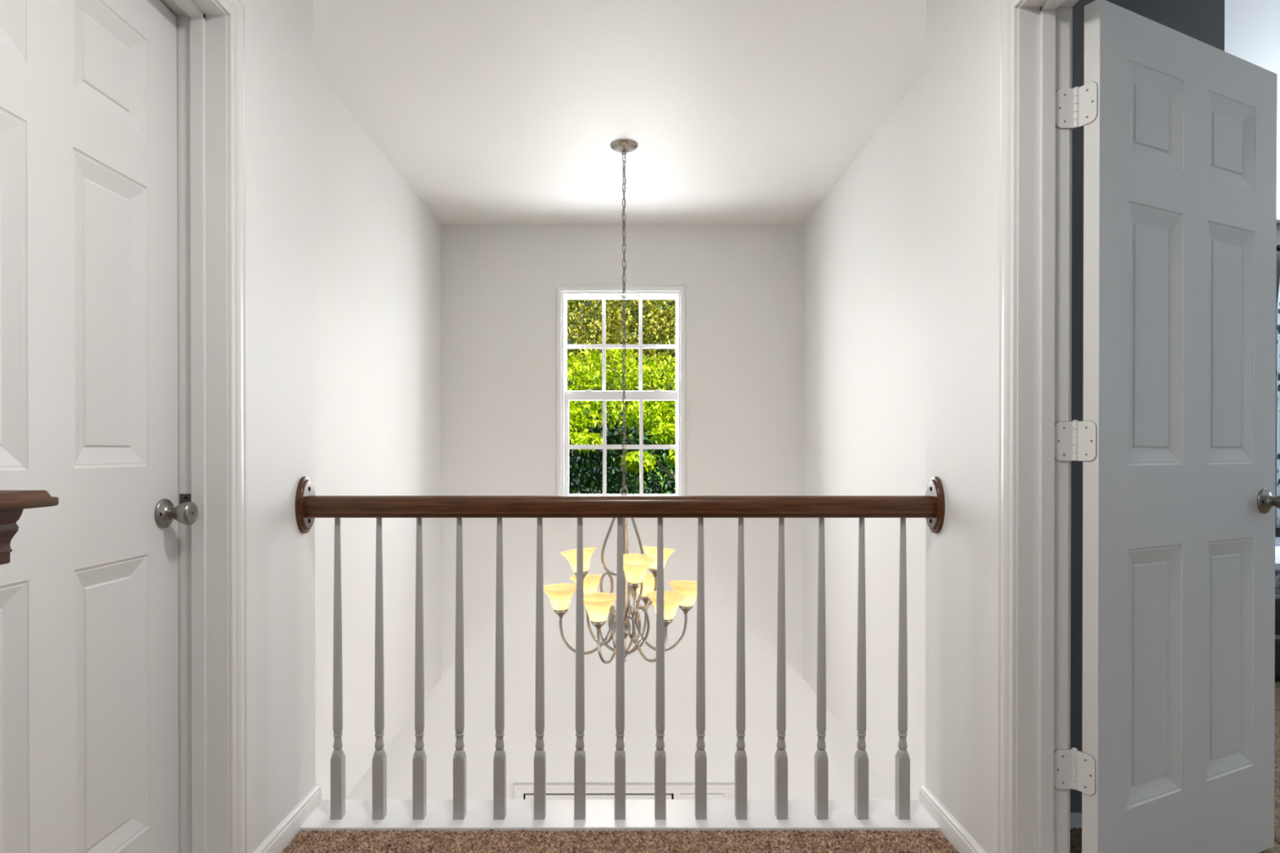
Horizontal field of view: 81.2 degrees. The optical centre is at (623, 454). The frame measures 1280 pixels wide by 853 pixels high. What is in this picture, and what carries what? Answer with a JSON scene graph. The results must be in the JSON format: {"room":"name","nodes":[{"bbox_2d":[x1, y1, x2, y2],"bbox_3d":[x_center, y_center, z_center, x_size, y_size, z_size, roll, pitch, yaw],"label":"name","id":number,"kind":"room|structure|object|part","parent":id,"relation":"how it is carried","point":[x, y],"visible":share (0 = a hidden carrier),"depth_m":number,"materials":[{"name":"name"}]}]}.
{"room":"upstairs hallway landing","nodes":[
{"label":"upstairs hallway landing","id":0,"kind":"room"},
{"bbox_2d":[243,0,315,852],"bbox_3d":[-1.073,-0.153,-0.894,0.315,2.446,6.212,0,0,0],"label":"wall","id":1,"kind":"structure","parent":0,"point":[281,366],"depth_m":1.99,"materials":[{"name":"white paint"}]},
{"bbox_2d":[0,0,198,852],"bbox_3d":[-1.011,0.019,1.341,0.102,2.046,0.756,0,0,0],"label":"door","id":2,"kind":"structure","parent":1,"relation":"in","point":[89,683],"depth_m":1.44,"materials":[{"name":"white wood"}]},
{"bbox_3d":[-0.986,0.131,1.666,0.052,0.052,0.052,0,0,0],"label":"knob","id":3,"kind":"part","parent":2,"relation":"part of","materials":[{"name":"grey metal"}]},
{"bbox_2d":[160,0,248,852],"bbox_3d":[-0.982,-0.009,1.341,0.167,2.126,0.886,0,0,0],"label":"door frame","id":4,"kind":"structure","parent":1,"relation":"attached to","point":[201,24],"depth_m":1.72,"materials":[{"name":"white wood"}]},
{"bbox_3d":[-1.009,0.121,1.722,0.029,0.062,0.002,0,0,0],"label":"strike plate","id":5,"kind":"part","parent":4,"relation":"part of","materials":[{"name":"grey metal"}]},
{"bbox_2d":[253,785,321,852],"bbox_3d":[-0.999,1.020,2.009,0.193,0.074,0.442,0,0,0],"label":"baseboard","id":6,"kind":"structure","parent":1,"relation":"attached to","point":[284,833],"depth_m":2.04,"materials":[{"name":"white wood"}]},
{"bbox_2d":[314,67,440,799],"bbox_3d":[-1.171,-0.013,3.377,0.118,2.764,2.330,0,0,0],"label":"wall","id":7,"kind":"structure","parent":0,"point":[377,245],"depth_m":3.25,"materials":[{"name":"white paint"}]},
{"bbox_2d":[314,0,1279,224],"bbox_3d":[1.400,-1.441,0.295,8.400,0.120,8.802,0,0,0],"label":"ceiling","id":8,"kind":"structure","parent":0,"point":[491,112],"depth_m":2.87,"materials":[{"name":"paint"}]},
{"bbox_2d":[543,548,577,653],"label":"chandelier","id":9,"kind":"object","parent":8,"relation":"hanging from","point":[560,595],"depth_m":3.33,"materials":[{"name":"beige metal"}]},
{"bbox_3d":[-0.284,0.641,3.333,0.168,0.107,0.168,0,0,0],"label":"lamp shade","id":10,"kind":"part","parent":9,"relation":"part of","materials":[{"name":"yellow glass"}]},
{"bbox_2d":[582,517,616,664],"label":"chandelier","id":11,"kind":"object","parent":8,"relation":"hanging from","point":[600,606],"depth_m":3.33,"materials":[{"name":"yellow glass"}]},
{"bbox_3d":[-0.208,0.487,3.436,0.166,0.118,0.168,0,0,0],"label":"lamp shade","id":12,"kind":"part","parent":11,"relation":"part of","materials":[{"name":"yellow glass"}]},
{"bbox_3d":[-0.148,0.796,3.354,0.283,0.214,0.028,0,0,-5],"label":"arm","id":13,"kind":"part","parent":11,"relation":"part of","materials":[{"name":"silver metal"}]},
{"bbox_3d":[-0.176,0.639,3.600,0.168,0.107,0.168,0,0,0],"label":"lamp shade","id":14,"kind":"part","parent":11,"relation":"part of","materials":[{"name":"yellow glass"}]},
{"bbox_3d":[-0.106,0.642,3.105,0.168,0.107,0.168,0,0,0],"label":"lamp shade","id":15,"kind":"part","parent":11,"relation":"part of","materials":[{"name":"yellow glass"}]},
{"bbox_3d":[-0.104,0.641,3.406,0.202,0.220,0.028,0,0,21],"label":"arm","id":16,"kind":"part","parent":11,"relation":"part of","materials":[{"name":"silver metal"}]},
{"bbox_3d":[-0.090,0.796,3.494,0.028,0.214,0.282,0,0,-36],"label":"arm","id":17,"kind":"part","parent":11,"relation":"part of","materials":[{"name":"silver metal"}]},
{"bbox_3d":[-0.057,0.797,3.234,0.028,0.214,0.282,0,0,24],"label":"arm","id":18,"kind":"part","parent":11,"relation":"part of","materials":[{"name":"silver metal"}]},
{"bbox_3d":[-0.052,0.366,3.350,0.107,0.356,0.013,0,0,-22],"label":"harp rod","id":19,"kind":"part","parent":11,"relation":"part of","materials":[{"name":"silver metal"}]},
{"bbox_2d":[609,139,638,495],"label":"chain","id":20,"kind":"object","parent":8,"relation":"hanging from","point":[623,146],"depth_m":3.36,"materials":[{"name":"silver metal"}]},
{"bbox_3d":[0.001,-0.595,3.368,0.020,1.512,0.012,0,0,0],"label":"chain","id":21,"kind":"part","parent":20,"relation":"part of","materials":[{"name":"silver metal"}]},
{"bbox_2d":[663,580,697,651],"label":"chandelier","id":22,"kind":"object","parent":8,"relation":"hanging from","point":[684,594],"depth_m":3.35,"materials":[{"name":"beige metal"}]},
{"bbox_3d":[0.152,0.796,3.393,0.283,0.214,0.028,0,0,-5],"label":"arm","id":23,"kind":"part","parent":22,"relation":"part of","materials":[{"name":"silver metal"}]},
{"bbox_3d":[0.179,0.641,3.146,0.168,0.107,0.168,0,0,0],"label":"lamp shade","id":24,"kind":"part","parent":22,"relation":"part of","materials":[{"name":"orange glass"}]},
{"bbox_3d":[0.287,0.640,3.413,0.168,0.107,0.168,0,0,0],"label":"lamp shade","id":25,"kind":"part","parent":22,"relation":"part of","materials":[{"name":"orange glass"}]},
{"bbox_2d":[345,223,1279,799],"bbox_3d":[1.400,1.370,4.620,8.200,5.540,0.175,0,0,0],"label":"wall","id":26,"kind":"structure","parent":0,"point":[744,284],"depth_m":4.54,"materials":[{"name":"white paint"}]},
{"bbox_2d":[556,286,684,495],"bbox_3d":[-0.016,-0.333,4.577,0.816,1.372,0.162,0,0,0],"label":"window","id":27,"kind":"structure","parent":26,"relation":"in","point":[563,294],"depth_m":4.59,"materials":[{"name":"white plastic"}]},
{"bbox_3d":[-0.011,-0.674,4.640,0.727,0.635,0.032,0,0,0],"label":"sash","id":28,"kind":"part","parent":27,"relation":"part of","materials":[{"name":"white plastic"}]},
{"bbox_3d":[-0.003,-0.043,4.603,0.737,0.694,0.032,0,0,0],"label":"sash","id":29,"kind":"part","parent":27,"relation":"part of","materials":[{"name":"white plastic"}]},
{"bbox_2d":[513,783,734,799],"bbox_3d":[0.006,3.073,4.543,1.348,2.134,0.025,0,0,0],"label":"door frame","id":30,"kind":"structure","parent":26,"relation":"attached to","point":[519,789],"depth_m":4.54,"materials":[{"name":"white wood"}]},
{"bbox_2d":[523,793,725,799],"bbox_3d":[0.006,3.099,4.624,1.242,2.082,0.144,0,0,0],"label":"door","id":31,"kind":"structure","parent":26,"relation":"in","point":[526,796],"depth_m":4.55,"materials":[{"name":"white wood"}]},
{"bbox_3d":[0.006,3.099,4.624,1.242,2.082,0.144,0,0,0],"label":"frame","id":32,"kind":"part","parent":31,"relation":"part of","materials":[{"name":"white wood"}]},
{"bbox_2d":[1276,244,1279,251],"bbox_3d":[4.568,-1.234,4.478,1.350,0.042,0.088,0,0,0],"label":"curtain rod","id":33,"kind":"object","parent":26,"relation":"attached to","point":[1278,245],"visible":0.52,"depth_m":4.45,"materials":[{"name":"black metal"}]},
{"bbox_2d":[1275,279,1279,528],"bbox_3d":[4.229,-0.391,4.457,0.657,1.663,0.047,0,0,0],"label":"curtain","id":34,"kind":"object","parent":33,"relation":"hanging from","point":[1277,406],"visible":0.95,"depth_m":4.47,"materials":[{"name":"green fabric"}]},
{"bbox_2d":[803,70,926,799],"bbox_3d":[1.147,-0.013,3.377,0.106,2.764,2.330,0,0,0],"label":"wall","id":35,"kind":"structure","parent":0,"point":[864,355],"depth_m":3.28,"materials":[{"name":"white paint"}]},
{"bbox_2d":[924,0,998,852],"bbox_3d":[1.048,-0.153,-0.894,0.306,2.446,6.212,0,0,0],"label":"wall","id":36,"kind":"structure","parent":0,"point":[962,35],"depth_m":1.98,"materials":[{"name":"white paint"}]},
{"bbox_2d":[299,800,940,832],"bbox_3d":[-0.009,1.207,2.165,2.206,0.336,0.170,0,0,0],"label":"sill","id":37,"kind":"structure","parent":36,"relation":"attached to","point":[600,814],"depth_m":2.14,"materials":[{"name":"white wood"}]},
{"bbox_2d":[295,476,945,819],"bbox_3d":[-0.010,0.551,2.137,1.810,0.976,0.112,0,0,0],"label":"stair railing","id":38,"kind":"object","parent":37,"relation":"on","point":[309,506],"visible":1,"depth_m":2.12,"materials":[{"name":"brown wood"}]},
{"bbox_3d":[-0.010,0.148,2.136,1.780,0.061,0.059,0,0,0],"label":"handrail","id":39,"kind":"part","parent":38,"relation":"part of","materials":[{"name":"brown wood"}]},
{"bbox_2d":[919,785,985,852],"bbox_3d":[0.979,1.020,1.995,0.193,0.074,0.470,0,0,0],"label":"baseboard","id":40,"kind":"structure","parent":36,"relation":"attached to","point":[960,839],"depth_m":2.03,"materials":[{"name":"white wood"}]},
{"bbox_2d":[996,0,1078,852],"bbox_3d":[0.953,-0.009,1.313,0.149,2.126,0.886,0,0,0],"label":"door frame","id":41,"kind":"structure","parent":36,"relation":"attached to","point":[1043,25],"depth_m":1.69,"materials":[{"name":"white wood"}]},
{"bbox_2d":[1053,0,1279,852],"bbox_3d":[1.365,0.017,1.804,0.804,2.046,0.105,0,0,-23],"label":"door","id":42,"kind":"structure","parent":36,"relation":"in","point":[1175,441],"depth_m":1.78,"materials":[{"name":"white wood"}]},
{"bbox_3d":[1.691,0.122,1.916,0.052,0.052,0.052,0,0,-26],"label":"knob","id":43,"kind":"part","parent":42,"relation":"part of","materials":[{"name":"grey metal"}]},
{"bbox_2d":[1070,0,1224,812],"bbox_3d":[1.483,-0.172,3.370,0.566,2.446,2.342,0,0,0],"label":"wall","id":44,"kind":"structure","parent":0,"point":[1202,20],"depth_m":2.20,"materials":[{"name":"grey paint"}]},
{"bbox_2d":[1070,686,1279,829],"bbox_3d":[1.350,1.225,0.226,8.300,0.316,8.642,0,0,0],"label":"floor","id":45,"kind":"structure","parent":0,"point":[1075,817],"depth_m":2.16,"materials":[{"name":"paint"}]},
{"bbox_2d":[281,829,959,852],"bbox_3d":[-0.010,1.063,-0.954,1.806,0.015,6.064,0,0,0],"label":"carpet","id":46,"kind":"object","parent":45,"relation":"on","point":[522,841],"visible":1,"depth_m":2.02,"materials":[{"name":"brown carpet"}]},
{"bbox_2d":[0,490,58,564],"bbox_3d":[-0.750,0.549,0.786,0.180,1.015,0.180,0,0,0],"label":"newel post","id":47,"kind":"object","parent":46,"relation":"on","point":[12,503],"visible":1,"depth_m":0.83,"materials":[{"name":"brown wood"}]},
{"bbox_3d":[-0.750,0.092,0.784,0.135,0.062,0.135,0,0,0],"label":"moulding","id":48,"kind":"part","parent":47,"relation":"part of","materials":[{"name":"brown wood"}]},
{"bbox_2d":[1070,827,1279,852],"bbox_3d":[1.393,1.065,-0.940,0.763,0.011,6.090,0,0,0],"label":"carpet","id":49,"kind":"object","parent":45,"relation":"on","point":[1075,833],"visible":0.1,"depth_m":2.01,"materials":[{"name":"brown carpet"}]},
{"bbox_2d":[1274,680,1279,845],"bbox_3d":[3.632,1.059,0.270,3.715,0.011,8.510,0,0,0],"label":"carpet","id":50,"kind":"object","parent":45,"relation":"on","point":[1277,694],"visible":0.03,"depth_m":2.54,"materials":[{"name":"brown carpet"}]},
{"bbox_2d":[1275,530,1279,680],"bbox_3d":[3.895,0.750,3.931,2.110,0.585,1.095,0,0,0],"label":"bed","id":51,"kind":"object","parent":50,"relation":"on","point":[1277,532],"visible":0.05,"depth_m":3.40,"materials":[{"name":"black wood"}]},
{"bbox_3d":[3.905,0.748,4.463,2.090,0.585,0.030,0,0,0],"label":"rail","id":52,"kind":"part","parent":51,"relation":"part of","materials":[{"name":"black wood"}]},
{"bbox_2d":[1275,537,1279,570],"bbox_3d":[3.895,0.517,3.915,2.110,0.052,1.055,0,0,0],"label":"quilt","id":53,"kind":"object","parent":51,"relation":"on","point":[1277,539],"depth_m":3.70,"materials":[{"name":"white fabric"}]},
{"bbox_3d":[3.905,0.843,3.921,2.090,0.400,1.045,0,0,0],"label":"frame","id":54,"kind":"part","parent":51,"relation":"part of","materials":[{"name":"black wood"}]},
{"label":"outside","id":55,"kind":"structure","parent":0,"visible":0},
{"bbox_3d":[0.000,4.419,32.441,60.000,0.200,55.158,0,0,0],"label":"ground","id":56,"kind":"structure","parent":55,"visible":0},
{"bbox_2d":[567,299,648,493],"bbox_3d":[-2.280,-0.754,17.168,5.741,10.292,1.678,0,0,-2],"label":"evergreen tree","id":57,"kind":"object","parent":56,"relation":"on","point":[590,482],"visible":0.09,"depth_m":17.00,"materials":[{"name":"green plant"}]},
{"bbox_2d":[567,342,675,479],"bbox_3d":[0.428,1.120,10.656,6.344,6.603,2.712,0,0,-7],"label":"tree","id":58,"kind":"object","parent":56,"relation":"on","point":[665,431],"visible":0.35,"depth_m":10.54,"materials":[{"name":"green plant"}]},
{"bbox_2d":[567,299,675,391],"bbox_3d":[-0.366,-0.254,15.081,6.876,9.299,2.255,0,0,0],"label":"tree","id":59,"kind":"object","parent":56,"relation":"on","point":[617,314],"visible":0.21,"depth_m":14.78,"materials":[{"name":"green plant"}]},
{"bbox_2d":[582,299,675,493],"bbox_3d":[2.228,-0.850,19.213,7.266,10.465,2.194,0,0,0],"label":"evergreen tree","id":60,"kind":"object","parent":56,"relation":"on","point":[661,454],"visible":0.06,"depth_m":18.82,"materials":[{"name":"green plant"}]}
]}

